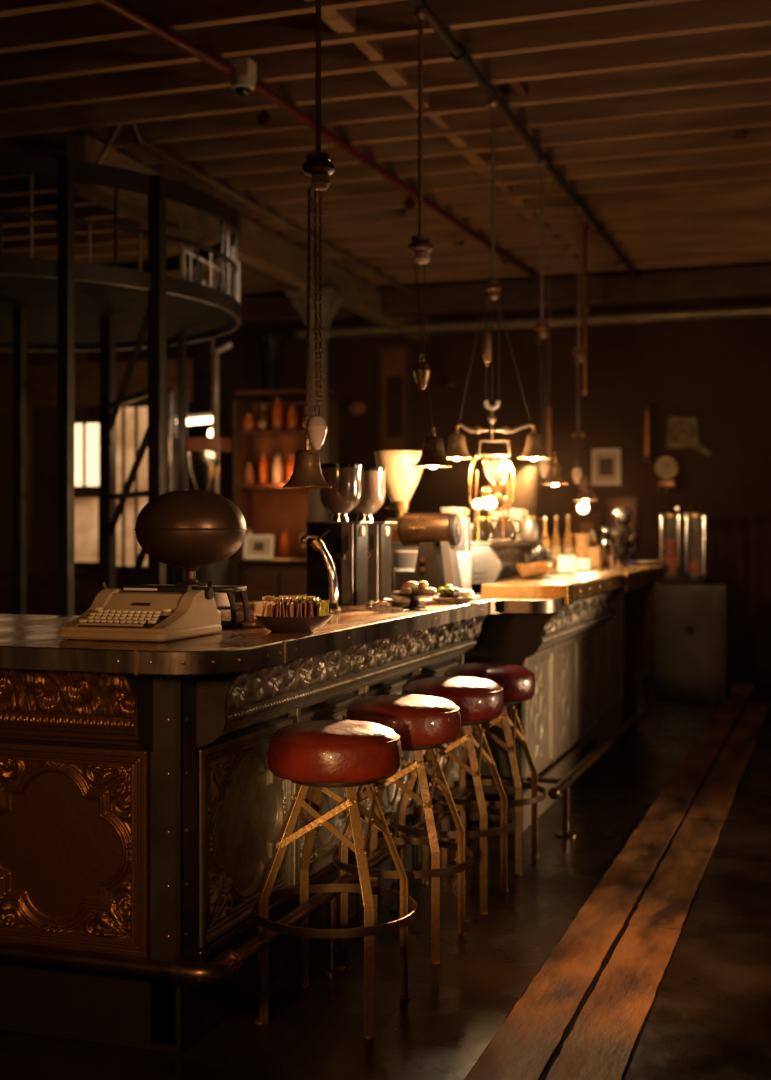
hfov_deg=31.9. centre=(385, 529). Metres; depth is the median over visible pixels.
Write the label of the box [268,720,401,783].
cushion
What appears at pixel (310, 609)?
sachet
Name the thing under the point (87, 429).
window
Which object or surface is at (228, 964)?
rail
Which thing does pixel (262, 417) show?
bottle
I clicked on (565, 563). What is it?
candle jar
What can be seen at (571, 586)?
countertop
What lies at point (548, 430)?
pipe
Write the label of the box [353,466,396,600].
coffee grinder
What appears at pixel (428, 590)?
pastry
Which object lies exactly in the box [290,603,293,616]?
sachet
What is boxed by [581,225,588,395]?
pipe
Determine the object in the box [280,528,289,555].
bottle
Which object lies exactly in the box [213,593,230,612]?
mug
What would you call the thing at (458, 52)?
ceiling pipe
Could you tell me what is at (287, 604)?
sachet
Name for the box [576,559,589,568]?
candle jar
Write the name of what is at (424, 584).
pastry
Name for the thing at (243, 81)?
spotlight
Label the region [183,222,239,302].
wire rack
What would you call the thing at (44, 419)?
wall
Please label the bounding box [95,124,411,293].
conduit
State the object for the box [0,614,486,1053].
bar counter
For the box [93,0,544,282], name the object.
ceiling pipe
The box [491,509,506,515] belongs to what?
coffee cup
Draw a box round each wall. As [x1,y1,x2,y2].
[0,350,87,573]
[0,359,192,615]
[88,297,770,671]
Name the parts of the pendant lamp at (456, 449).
lamp shade, arm, cord, cord, stem, cord, rod, frame, cord, cord, arm, lamp shade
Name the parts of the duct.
spout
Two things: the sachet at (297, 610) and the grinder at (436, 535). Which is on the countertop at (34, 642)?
the grinder at (436, 535)
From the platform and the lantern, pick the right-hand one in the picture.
the lantern
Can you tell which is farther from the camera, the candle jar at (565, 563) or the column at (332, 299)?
the column at (332, 299)
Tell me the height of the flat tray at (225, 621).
0.018 m
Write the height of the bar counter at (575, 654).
1.040 m
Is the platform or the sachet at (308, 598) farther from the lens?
the platform
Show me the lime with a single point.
(447, 589)
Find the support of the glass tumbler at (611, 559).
on the countertop at (571, 586)
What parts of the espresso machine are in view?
panel, glass, panel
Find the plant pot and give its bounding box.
[573,534,592,558]
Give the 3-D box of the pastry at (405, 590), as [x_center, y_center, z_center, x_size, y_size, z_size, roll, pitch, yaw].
[0.076,0.231,5.035,0.040,0.030,0.056,0,0,-34]
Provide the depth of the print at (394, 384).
13.97 m
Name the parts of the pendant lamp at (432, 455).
cord, rod, cord, cord, lamp shade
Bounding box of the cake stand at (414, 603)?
[389,592,440,608]
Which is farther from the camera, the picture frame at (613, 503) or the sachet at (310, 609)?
the picture frame at (613, 503)
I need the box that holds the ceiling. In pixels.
[0,0,770,296]
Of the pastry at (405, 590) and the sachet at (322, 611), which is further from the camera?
the pastry at (405, 590)
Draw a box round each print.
[253,542,263,550]
[386,376,402,437]
[580,522,592,532]
[599,458,612,475]
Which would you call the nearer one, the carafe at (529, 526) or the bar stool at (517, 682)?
the bar stool at (517, 682)
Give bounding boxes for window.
[75,417,99,491]
[75,492,99,567]
[116,400,147,571]
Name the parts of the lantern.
pipe frame, bulb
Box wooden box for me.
[588,547,601,567]
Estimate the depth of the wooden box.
8.42 m
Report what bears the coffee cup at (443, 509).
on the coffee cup
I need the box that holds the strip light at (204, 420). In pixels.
[174,282,213,424]
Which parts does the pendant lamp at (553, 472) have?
cord, rod, cord, cord, lamp shade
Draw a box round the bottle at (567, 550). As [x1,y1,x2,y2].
[563,515,572,555]
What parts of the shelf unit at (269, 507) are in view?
shelf, shelf, shelf, shelf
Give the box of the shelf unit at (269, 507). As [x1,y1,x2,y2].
[233,389,337,602]
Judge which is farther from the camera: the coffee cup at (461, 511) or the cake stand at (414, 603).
the coffee cup at (461, 511)
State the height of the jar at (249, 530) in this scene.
0.245 m
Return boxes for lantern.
[468,440,514,544]
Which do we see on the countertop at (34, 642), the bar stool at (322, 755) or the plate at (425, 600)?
the plate at (425, 600)
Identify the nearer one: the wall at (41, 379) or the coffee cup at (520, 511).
the coffee cup at (520, 511)
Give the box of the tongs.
[366,600,389,609]
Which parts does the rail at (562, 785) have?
post, post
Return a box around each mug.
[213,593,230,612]
[578,530,603,546]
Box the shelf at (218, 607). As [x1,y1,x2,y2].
[216,606,238,609]
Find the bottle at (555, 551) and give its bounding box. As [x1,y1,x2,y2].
[551,516,560,559]
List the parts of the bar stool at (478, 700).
leg, leg, seat plate, leg, leg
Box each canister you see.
[393,550,417,590]
[456,519,471,590]
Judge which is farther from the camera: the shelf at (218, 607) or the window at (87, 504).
the window at (87, 504)
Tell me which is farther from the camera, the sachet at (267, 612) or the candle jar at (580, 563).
the candle jar at (580, 563)
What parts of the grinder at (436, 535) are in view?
leg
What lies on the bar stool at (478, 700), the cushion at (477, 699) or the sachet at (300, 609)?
the cushion at (477, 699)
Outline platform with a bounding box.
[0,151,240,615]
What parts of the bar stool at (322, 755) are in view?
leg, leg, seat plate, leg, leg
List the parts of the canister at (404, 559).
glass, lid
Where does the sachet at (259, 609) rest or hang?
in the bowl at (312, 623)
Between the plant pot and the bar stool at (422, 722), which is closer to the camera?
the bar stool at (422, 722)
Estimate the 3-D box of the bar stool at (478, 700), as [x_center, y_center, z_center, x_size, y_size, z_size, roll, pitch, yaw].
[0.247,0.946,4.950,0.463,0.806,0.463,0,0,39]
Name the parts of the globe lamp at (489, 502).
globe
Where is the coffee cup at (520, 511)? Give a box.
[513,509,527,515]
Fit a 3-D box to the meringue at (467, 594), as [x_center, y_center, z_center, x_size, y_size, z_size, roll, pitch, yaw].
[0.332,0.258,5.432,0.043,0.036,0.043,0,0,-31]
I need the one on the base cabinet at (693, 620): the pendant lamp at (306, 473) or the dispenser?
the dispenser
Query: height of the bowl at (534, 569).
0.072 m
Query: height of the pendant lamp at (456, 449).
1.805 m
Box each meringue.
[391,591,400,599]
[463,590,472,597]
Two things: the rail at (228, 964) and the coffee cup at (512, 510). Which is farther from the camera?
the coffee cup at (512, 510)
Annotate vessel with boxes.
[134,490,246,585]
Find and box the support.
[622,580,654,726]
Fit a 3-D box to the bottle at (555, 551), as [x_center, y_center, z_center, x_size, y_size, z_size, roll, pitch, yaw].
[1.097,0.073,8.684,0.062,0.330,0.061,0,0,19]
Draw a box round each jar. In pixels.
[243,414,254,430]
[244,463,253,483]
[246,528,251,534]
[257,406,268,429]
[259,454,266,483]
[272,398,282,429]
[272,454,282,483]
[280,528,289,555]
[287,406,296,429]
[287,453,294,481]
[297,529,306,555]
[302,407,306,428]
[558,556,575,570]
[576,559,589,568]
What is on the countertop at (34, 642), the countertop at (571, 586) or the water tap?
the water tap
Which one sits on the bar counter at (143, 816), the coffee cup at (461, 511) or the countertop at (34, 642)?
the countertop at (34, 642)
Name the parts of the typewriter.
return lever, platen knob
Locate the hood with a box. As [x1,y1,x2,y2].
[103,592,184,615]
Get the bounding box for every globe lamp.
[473,499,482,541]
[483,496,496,541]
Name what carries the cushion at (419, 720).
on the bar stool at (422, 722)
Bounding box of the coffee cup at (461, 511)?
[454,508,469,515]
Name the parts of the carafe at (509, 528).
handle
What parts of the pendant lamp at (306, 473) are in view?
lamp shade, cord, chain, chain, rod, chain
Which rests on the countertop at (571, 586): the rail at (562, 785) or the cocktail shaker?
the cocktail shaker
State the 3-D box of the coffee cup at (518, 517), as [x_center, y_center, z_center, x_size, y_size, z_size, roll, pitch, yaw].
[0.699,-0.048,7.276,0.076,0.052,0.080,0,0,-30]
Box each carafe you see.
[471,516,499,541]
[494,517,520,540]
[519,515,543,540]
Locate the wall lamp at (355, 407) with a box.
[348,401,365,414]
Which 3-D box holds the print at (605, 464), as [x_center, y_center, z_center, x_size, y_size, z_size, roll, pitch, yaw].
[2.170,-0.621,13.275,0.137,0.172,0.004,0,0,19]
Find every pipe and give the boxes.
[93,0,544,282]
[283,304,770,339]
[409,0,640,279]
[546,246,551,463]
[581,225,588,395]
[642,407,652,460]
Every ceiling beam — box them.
[65,134,430,341]
[75,188,408,337]
[240,265,770,324]
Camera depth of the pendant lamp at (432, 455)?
5.60 m
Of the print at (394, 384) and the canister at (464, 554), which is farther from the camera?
the print at (394, 384)
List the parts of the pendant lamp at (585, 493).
cord, rod, cord, cord, lamp shade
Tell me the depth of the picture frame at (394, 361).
13.97 m
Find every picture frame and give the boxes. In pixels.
[243,535,273,559]
[377,343,411,450]
[573,512,599,551]
[592,448,620,484]
[608,498,636,545]
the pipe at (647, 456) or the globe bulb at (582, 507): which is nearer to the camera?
the globe bulb at (582, 507)
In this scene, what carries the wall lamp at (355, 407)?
attached to the wall at (717, 372)
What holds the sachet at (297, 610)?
in the bowl at (312, 623)
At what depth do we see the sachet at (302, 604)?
3.86 m
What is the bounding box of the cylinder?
[166,388,188,584]
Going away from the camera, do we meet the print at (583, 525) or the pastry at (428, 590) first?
the pastry at (428, 590)
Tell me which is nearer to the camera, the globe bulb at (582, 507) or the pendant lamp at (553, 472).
the pendant lamp at (553, 472)
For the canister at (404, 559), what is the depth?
6.32 m
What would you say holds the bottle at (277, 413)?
on the shelf unit at (269, 507)
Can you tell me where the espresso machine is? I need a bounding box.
[391,536,553,584]
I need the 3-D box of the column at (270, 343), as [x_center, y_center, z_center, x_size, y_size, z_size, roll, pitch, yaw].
[-1.124,-0.297,13.251,0.418,3.295,0.418,0,0,19]
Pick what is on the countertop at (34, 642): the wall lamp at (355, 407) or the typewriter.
the typewriter
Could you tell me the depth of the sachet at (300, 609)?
3.83 m
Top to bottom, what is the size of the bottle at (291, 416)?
0.221 m
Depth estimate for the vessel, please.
4.00 m
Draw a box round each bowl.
[252,613,332,632]
[436,591,462,597]
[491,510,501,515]
[515,561,551,577]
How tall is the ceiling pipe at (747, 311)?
0.110 m
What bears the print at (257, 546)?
attached to the picture frame at (255, 546)
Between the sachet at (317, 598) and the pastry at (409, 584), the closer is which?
the sachet at (317, 598)
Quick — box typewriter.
[59,580,221,641]
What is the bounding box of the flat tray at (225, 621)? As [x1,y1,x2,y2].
[220,617,262,626]
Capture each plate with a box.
[384,598,431,605]
[427,596,479,603]
[636,560,660,564]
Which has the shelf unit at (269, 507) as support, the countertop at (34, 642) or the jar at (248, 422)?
the jar at (248, 422)
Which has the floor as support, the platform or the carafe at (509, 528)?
the platform
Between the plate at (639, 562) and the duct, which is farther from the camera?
the duct
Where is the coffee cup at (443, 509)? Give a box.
[440,507,457,513]
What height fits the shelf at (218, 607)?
0.006 m
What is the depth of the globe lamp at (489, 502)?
6.68 m
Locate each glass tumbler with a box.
[607,555,616,567]
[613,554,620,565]
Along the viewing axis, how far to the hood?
3.73 m
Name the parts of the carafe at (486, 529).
handle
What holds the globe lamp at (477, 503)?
on the espresso machine
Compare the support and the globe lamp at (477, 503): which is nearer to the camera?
the globe lamp at (477, 503)
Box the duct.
[212,342,231,494]
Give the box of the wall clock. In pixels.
[655,457,677,493]
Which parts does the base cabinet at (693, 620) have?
knob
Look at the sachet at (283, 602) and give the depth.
3.87 m
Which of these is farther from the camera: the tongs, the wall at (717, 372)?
the wall at (717, 372)
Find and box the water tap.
[300,529,341,611]
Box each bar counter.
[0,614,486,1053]
[462,588,623,831]
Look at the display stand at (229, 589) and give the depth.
4.05 m
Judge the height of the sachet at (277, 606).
0.053 m
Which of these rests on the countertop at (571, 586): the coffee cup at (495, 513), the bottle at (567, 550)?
the bottle at (567, 550)
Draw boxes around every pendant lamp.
[282,0,334,488]
[408,8,452,468]
[445,99,549,459]
[534,160,568,485]
[572,206,596,501]
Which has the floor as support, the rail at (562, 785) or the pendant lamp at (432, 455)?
the rail at (562, 785)
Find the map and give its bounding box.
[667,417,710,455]
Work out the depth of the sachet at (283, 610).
3.83 m
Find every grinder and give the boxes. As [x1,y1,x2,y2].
[305,463,372,604]
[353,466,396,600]
[374,450,462,597]
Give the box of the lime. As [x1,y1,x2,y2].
[446,588,454,591]
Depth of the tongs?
4.98 m
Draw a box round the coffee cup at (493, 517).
[491,516,501,522]
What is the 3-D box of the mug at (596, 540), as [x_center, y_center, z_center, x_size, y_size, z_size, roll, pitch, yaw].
[1.333,0.118,8.694,0.128,0.240,0.154,0,0,-37]
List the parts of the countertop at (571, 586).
brass plate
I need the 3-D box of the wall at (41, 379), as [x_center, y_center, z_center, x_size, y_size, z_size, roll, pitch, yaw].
[-3.024,-0.025,11.537,3.030,2.750,0.060,0,0,19]
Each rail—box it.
[0,786,475,986]
[526,714,640,836]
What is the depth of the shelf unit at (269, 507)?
12.09 m
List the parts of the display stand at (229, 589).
leg, leg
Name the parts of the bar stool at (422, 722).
leg, leg, seat plate, leg, leg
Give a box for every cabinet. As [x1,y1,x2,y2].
[237,558,306,601]
[655,582,730,700]
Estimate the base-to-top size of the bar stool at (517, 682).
0.806 m
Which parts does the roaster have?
plate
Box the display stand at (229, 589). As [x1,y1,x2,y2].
[145,584,248,628]
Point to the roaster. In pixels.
(203, 452)
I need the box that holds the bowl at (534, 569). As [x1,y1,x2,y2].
[515,561,551,577]
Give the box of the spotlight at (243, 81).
[229,57,255,96]
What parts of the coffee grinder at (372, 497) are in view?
hopper lid, deck plate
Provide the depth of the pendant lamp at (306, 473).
4.50 m
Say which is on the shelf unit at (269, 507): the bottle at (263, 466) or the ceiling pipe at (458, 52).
the bottle at (263, 466)
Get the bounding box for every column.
[247,329,294,402]
[287,287,348,520]
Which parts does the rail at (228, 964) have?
post, post, post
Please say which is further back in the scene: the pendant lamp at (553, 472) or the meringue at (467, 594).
the pendant lamp at (553, 472)
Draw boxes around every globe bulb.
[208,415,211,436]
[577,500,588,513]
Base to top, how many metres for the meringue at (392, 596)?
0.042 m
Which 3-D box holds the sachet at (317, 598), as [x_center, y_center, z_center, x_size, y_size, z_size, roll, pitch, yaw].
[-0.197,0.229,3.907,0.007,0.069,0.041,0,0,17]
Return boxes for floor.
[0,668,770,1079]
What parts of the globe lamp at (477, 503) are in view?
stem, globe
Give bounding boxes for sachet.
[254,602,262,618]
[254,602,263,613]
[264,602,275,616]
[275,603,278,616]
[281,601,285,616]
[282,603,284,616]
[286,603,290,616]
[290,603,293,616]
[296,603,298,616]
[299,603,301,616]
[301,601,306,616]
[307,597,312,609]
[308,603,312,616]
[315,597,318,610]
[316,601,325,615]
[325,600,328,613]
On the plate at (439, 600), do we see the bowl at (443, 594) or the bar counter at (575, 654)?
the bowl at (443, 594)
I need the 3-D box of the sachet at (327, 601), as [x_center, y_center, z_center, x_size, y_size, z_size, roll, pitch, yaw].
[-0.173,0.230,3.956,0.011,0.054,0.036,0,0,-29]
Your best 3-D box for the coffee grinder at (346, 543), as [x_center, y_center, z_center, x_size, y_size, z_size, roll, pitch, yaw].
[-0.200,0.015,5.352,0.258,0.558,0.197,0,0,19]
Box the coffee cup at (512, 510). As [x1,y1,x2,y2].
[505,508,517,515]
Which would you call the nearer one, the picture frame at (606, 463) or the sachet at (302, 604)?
the sachet at (302, 604)
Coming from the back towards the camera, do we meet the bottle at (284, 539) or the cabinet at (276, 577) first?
the bottle at (284, 539)
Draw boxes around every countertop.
[0,595,567,674]
[391,564,668,605]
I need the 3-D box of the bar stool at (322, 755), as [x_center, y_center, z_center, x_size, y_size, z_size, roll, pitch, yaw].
[-0.142,0.946,3.794,0.463,0.806,0.463,0,0,39]
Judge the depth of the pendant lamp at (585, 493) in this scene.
9.00 m
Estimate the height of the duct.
2.724 m
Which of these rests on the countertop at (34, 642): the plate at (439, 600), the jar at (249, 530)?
the plate at (439, 600)
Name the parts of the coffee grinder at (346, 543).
deck plate, hopper lid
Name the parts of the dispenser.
stay rod, stay rod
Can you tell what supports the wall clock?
attached to the wall at (717, 372)
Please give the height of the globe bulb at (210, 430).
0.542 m
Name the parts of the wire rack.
rail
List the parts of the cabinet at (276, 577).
door, door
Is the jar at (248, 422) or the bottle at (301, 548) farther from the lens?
the jar at (248, 422)
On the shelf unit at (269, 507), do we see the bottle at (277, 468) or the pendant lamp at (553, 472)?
the bottle at (277, 468)
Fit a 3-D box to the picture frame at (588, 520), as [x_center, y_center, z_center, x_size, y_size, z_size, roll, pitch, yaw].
[1.983,0.019,13.339,0.268,0.396,0.030,0,0,19]
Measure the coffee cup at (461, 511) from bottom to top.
0.052 m
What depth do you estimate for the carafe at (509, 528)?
6.86 m
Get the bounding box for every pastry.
[399,588,411,593]
[402,581,414,588]
[418,581,427,587]
[422,587,433,593]
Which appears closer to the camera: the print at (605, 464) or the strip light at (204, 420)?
the strip light at (204, 420)
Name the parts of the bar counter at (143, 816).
crown moulding, embossed panel, plate, corner post, plate, embossed panel, embossed panel, crown moulding, embossed panel, embossed panel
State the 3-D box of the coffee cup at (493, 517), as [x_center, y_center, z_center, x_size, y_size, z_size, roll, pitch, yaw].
[0.579,-0.048,6.952,0.076,0.052,0.080,0,0,-30]
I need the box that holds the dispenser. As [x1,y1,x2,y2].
[659,507,709,582]
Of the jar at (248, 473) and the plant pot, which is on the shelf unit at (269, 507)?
the jar at (248, 473)
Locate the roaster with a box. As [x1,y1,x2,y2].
[174,437,233,592]
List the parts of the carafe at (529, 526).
handle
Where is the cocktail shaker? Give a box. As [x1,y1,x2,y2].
[601,526,612,566]
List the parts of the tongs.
arm, arm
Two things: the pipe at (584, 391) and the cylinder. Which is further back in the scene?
the cylinder
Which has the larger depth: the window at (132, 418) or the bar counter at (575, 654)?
the window at (132, 418)
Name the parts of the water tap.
handle, lever, arm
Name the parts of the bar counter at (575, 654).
plate, embossed panel, embossed panel, crown moulding, embossed panel, embossed panel, plate, embossed panel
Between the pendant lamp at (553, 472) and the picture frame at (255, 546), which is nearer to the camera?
the pendant lamp at (553, 472)
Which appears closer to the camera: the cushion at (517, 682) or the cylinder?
the cushion at (517, 682)
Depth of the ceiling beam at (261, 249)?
9.72 m
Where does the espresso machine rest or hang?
on the countertop at (571, 586)
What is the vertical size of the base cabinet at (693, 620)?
0.920 m
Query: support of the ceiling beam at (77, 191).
attached to the ceiling
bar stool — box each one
[252,720,416,1038]
[332,694,473,964]
[390,676,515,914]
[433,662,545,875]
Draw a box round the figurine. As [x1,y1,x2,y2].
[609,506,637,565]
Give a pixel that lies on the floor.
(635, 945)
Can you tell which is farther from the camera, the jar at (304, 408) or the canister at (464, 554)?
the jar at (304, 408)
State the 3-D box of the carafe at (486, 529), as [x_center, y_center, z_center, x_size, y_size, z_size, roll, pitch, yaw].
[0.489,-0.004,6.722,0.128,0.125,0.120,0,0,-22]
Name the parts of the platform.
post, post, post, rail, post, post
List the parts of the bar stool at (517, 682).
leg, leg, leg, seat plate, leg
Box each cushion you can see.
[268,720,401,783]
[346,694,460,746]
[402,676,503,721]
[444,662,535,702]
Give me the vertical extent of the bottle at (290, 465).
0.275 m
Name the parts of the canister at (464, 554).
glass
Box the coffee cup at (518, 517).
[513,516,521,523]
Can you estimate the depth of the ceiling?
7.47 m

